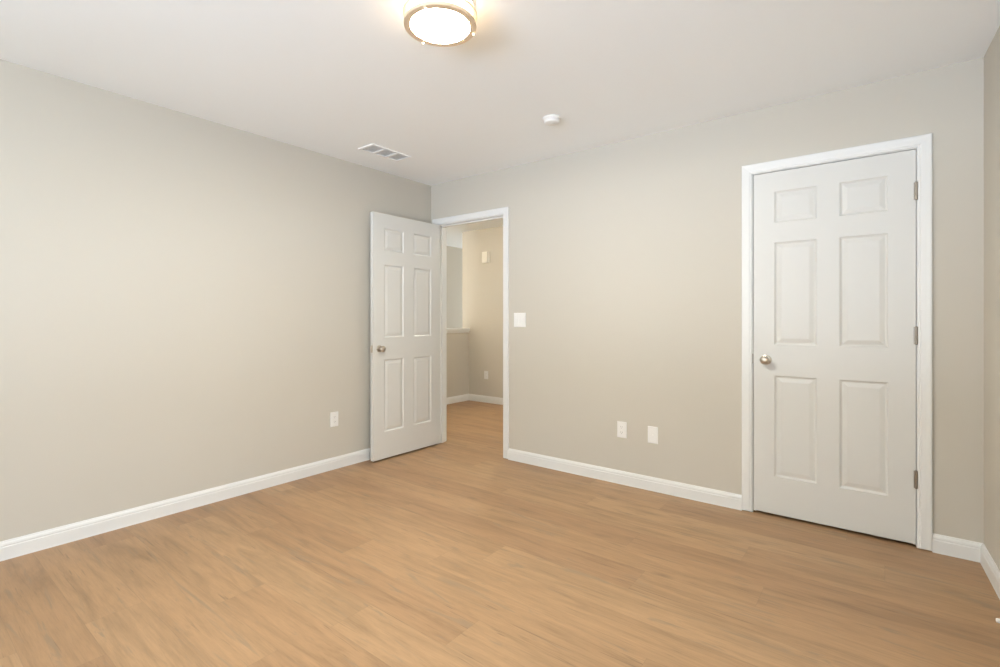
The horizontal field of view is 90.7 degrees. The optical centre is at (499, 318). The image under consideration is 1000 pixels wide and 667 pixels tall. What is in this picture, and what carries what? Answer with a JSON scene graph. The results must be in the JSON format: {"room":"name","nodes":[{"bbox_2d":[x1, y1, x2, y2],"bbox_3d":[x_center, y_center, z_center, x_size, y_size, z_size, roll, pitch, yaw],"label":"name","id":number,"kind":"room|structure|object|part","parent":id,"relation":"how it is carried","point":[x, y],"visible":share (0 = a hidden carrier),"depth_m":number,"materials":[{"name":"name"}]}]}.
{"room":"empty bedroom","nodes":[
{"label":"empty bedroom","id":0,"kind":"room"},
{"bbox_2d":[0,59,430,541],"bbox_3d":[-2.293,-0.042,2.677,0.115,2.440,5.200,0,0,38],"label":"wall","id":1,"kind":"structure","parent":0,"point":[185,298],"depth_m":2.94,"materials":[{"name":"beige paint"}]},
{"bbox_2d":[0,448,369,560],"bbox_3d":[-2.241,1.132,2.638,0.014,0.092,5.200,0,0,38],"label":"baseboard","id":2,"kind":"structure","parent":1,"relation":"attached to","point":[34,542],"depth_m":2.92,"materials":[{"name":"white wood"}]},
{"bbox_2d":[330,411,337,426],"bbox_3d":[-1.296,0.790,3.865,0.008,0.115,0.071,0,0,38],"label":"wall outlet","id":3,"kind":"object","parent":1,"relation":"attached to","point":[333,415],"visible":1,"depth_m":3.86,"materials":[{"name":"white plastic"}]},
{"bbox_2d":[447,246,461,327],"bbox_3d":[-1.921,1.158,7.383,0.115,4.840,5.900,0,0,38],"label":"wall","id":4,"kind":"structure","parent":0,"point":[454,254],"depth_m":8.73,"materials":[{"name":"beige paint"}]},
{"bbox_2d":[447,333,468,396],"bbox_3d":[-1.093,0.678,6.405,0.120,1.000,1.935,0,0,38],"label":"wall","id":5,"kind":"structure","parent":0,"point":[457,343],"depth_m":6.95,"materials":[{"name":"beige paint"}]},
{"bbox_2d":[447,394,468,403],"bbox_3d":[-1.040,1.132,6.364,0.014,0.092,1.935,0,0,38],"label":"baseboard","id":6,"kind":"structure","parent":5,"relation":"attached to","point":[465,397],"depth_m":6.93,"materials":[{"name":"white wood"}]},
{"bbox_2d":[447,328,469,332],"bbox_3d":[-1.093,0.169,6.405,0.180,0.067,1.935,0,0,38],"label":"trim","id":7,"kind":"structure","parent":5,"relation":"attached to","point":[449,330],"depth_m":6.93,"materials":[{"name":"white wood"}]},
{"bbox_2d":[462,226,502,397],"bbox_3d":[1.760,-0.042,5.494,5.750,2.440,0.115,0,0,38],"label":"wall","id":8,"kind":"structure","parent":0,"point":[482,283],"depth_m":6.95,"materials":[{"name":"beige paint"}]},
{"bbox_2d":[469,394,502,404],"bbox_3d":[1.768,1.132,5.406,5.630,0.092,0.014,0,0,38],"label":"baseboard","id":9,"kind":"structure","parent":8,"relation":"attached to","point":[472,397],"depth_m":6.91,"materials":[{"name":"white wood"}]},
{"bbox_2d":[482,251,489,262],"bbox_3d":[-0.199,-0.857,6.914,0.113,0.156,0.036,0,0,38],"label":"door chime","id":10,"kind":"object","parent":8,"relation":"attached to","point":[485,255],"visible":1,"depth_m":6.89,"materials":[{"name":"beige plastic"}]},
{"bbox_2d":[484,371,487,378],"bbox_3d":[-0.196,0.793,6.929,0.071,0.115,0.008,0,0,38],"label":"wall outlet","id":11,"kind":"object","parent":8,"relation":"attached to","point":[485,372],"visible":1,"depth_m":6.92,"materials":[{"name":"white plastic"}]},
{"bbox_2d":[0,400,999,666],"bbox_3d":[-0.494,1.238,2.579,5.750,0.120,7.485,0,0,38],"label":"floor","id":12,"kind":"structure","parent":0,"point":[455,552],"depth_m":2.20,"materials":[{"name":"brown wood"}]},
{"bbox_2d":[0,0,999,247],"bbox_3d":[-0.300,-1.322,3.851,7.000,0.120,9.735,0,0,38],"label":"ceiling","id":13,"kind":"structure","parent":0,"point":[333,78],"depth_m":2.42,"materials":[{"name":"white paint"}]},
{"bbox_2d":[358,143,411,161],"bbox_3d":[-0.871,-1.259,3.757,0.172,0.007,0.372,0,0,38],"label":"ceiling vent","id":14,"kind":"object","parent":13,"relation":"in","point":[372,148],"visible":1,"depth_m":3.75,"materials":[{"name":"white metal"}]},
{"bbox_2d":[403,0,476,46],"bbox_3d":[-0.240,-1.212,1.987,0.295,0.100,0.295,0,0,38],"label":"ceiling lamp","id":15,"kind":"object","parent":13,"relation":"attached to","point":[439,23],"visible":1,"depth_m":1.96,"materials":[{"name":"white glass"}]},
{"bbox_2d":[543,115,560,125],"bbox_3d":[0.327,-1.243,3.111,0.112,0.038,0.112,0,0,38],"label":"smoke detector","id":16,"kind":"object","parent":13,"relation":"attached to","point":[550,120],"visible":1,"depth_m":3.08,"materials":[{"name":"white plastic"}]},
{"bbox_2d":[431,57,983,550],"bbox_3d":[0.506,-0.042,3.872,5.750,2.440,0.115,0,0,38],"label":"wall","id":17,"kind":"structure","parent":0,"point":[625,257],"depth_m":3.25,"materials":[{"name":"beige paint"}]},
{"bbox_2d":[370,211,439,461],"bbox_3d":[-0.809,0.146,4.329,0.159,2.035,0.783,0,0,38],"label":"door","id":18,"kind":"structure","parent":17,"relation":"in","point":[404,252],"depth_m":4.27,"materials":[{"name":"white paint"}]},
{"bbox_3d":[-0.968,0.249,4.045,0.063,0.060,0.060,0,0,38],"label":"knob","id":19,"kind":"part","parent":18,"relation":"part of","materials":[{"name":"silver metal"}]},
{"bbox_2d":[432,207,508,458],"bbox_3d":[-0.244,0.122,4.452,0.896,2.112,0.149,0,0,38],"label":"door frame","id":20,"kind":"structure","parent":17,"relation":"attached to","point":[499,213],"depth_m":4.40,"materials":[{"name":"white wood"}]},
{"bbox_2d":[514,313,525,326],"bbox_3d":[0.161,0.012,4.060,0.117,0.117,0.010,0,0,38],"label":"light switch","id":21,"kind":"object","parent":17,"relation":"attached to","point":[519,318],"visible":1,"depth_m":4.06,"materials":[{"name":"white plastic"}]},
{"bbox_2d":[617,421,626,438],"bbox_3d":[0.867,0.792,3.515,0.071,0.115,0.008,0,0,38],"label":"wall outlet","id":22,"kind":"object","parent":17,"relation":"attached to","point":[621,426],"visible":1,"depth_m":3.51,"materials":[{"name":"white plastic"}]},
{"bbox_2d":[508,448,741,510],"bbox_3d":[0.778,1.132,3.580,1.788,0.092,0.014,0,0,38],"label":"baseboard","id":23,"kind":"structure","parent":17,"relation":"attached to","point":[697,493],"depth_m":3.45,"materials":[{"name":"white wood"}]},
{"bbox_2d":[648,426,657,443],"bbox_3d":[1.043,0.797,3.375,0.071,0.115,0.015,0,0,38],"label":"plate","id":24,"kind":"object","parent":17,"relation":"attached to","point":[652,431],"visible":1,"depth_m":3.37,"materials":[{"name":"white plastic"}]},
{"bbox_2d":[752,149,917,543],"bbox_3d":[1.833,0.145,2.758,0.773,2.031,0.098,0,0,38],"label":"door","id":25,"kind":"structure","parent":17,"relation":"in","point":[836,330],"depth_m":2.75,"materials":[{"name":"white paint"}]},
{"bbox_3d":[1.575,0.247,2.935,0.060,0.060,0.063,0,0,38],"label":"knob","id":26,"kind":"part","parent":25,"relation":"part of","materials":[{"name":"silver metal"}]},
{"bbox_2d":[742,133,931,550],"bbox_3d":[1.869,0.122,2.807,0.882,2.112,0.132,0,0,38],"label":"door frame","id":27,"kind":"structure","parent":17,"relation":"attached to","point":[922,144],"depth_m":2.54,"materials":[{"name":"white wood"}]},
{"bbox_2d":[932,533,982,562],"bbox_3d":[2.257,1.132,2.436,0.188,0.092,0.014,0,0,38],"label":"baseboard","id":28,"kind":"structure","parent":17,"relation":"attached to","point":[941,544],"depth_m":2.43,"materials":[{"name":"white wood"}]},
{"bbox_2d":[984,26,999,569],"bbox_3d":[0.878,-0.042,0.236,0.120,2.440,5.190,0,0,35],"label":"wall","id":29,"kind":"structure","parent":0,"point":[992,56],"depth_m":2.23,"materials":[{"name":"beige paint"}]},
{"bbox_2d":[980,543,999,598],"bbox_3d":[0.823,1.132,0.275,0.014,0.092,5.190,0,0,35],"label":"baseboard","id":30,"kind":"structure","parent":29,"relation":"attached to","point":[987,562],"depth_m":2.21,"materials":[{"name":"white wood"}]}
]}

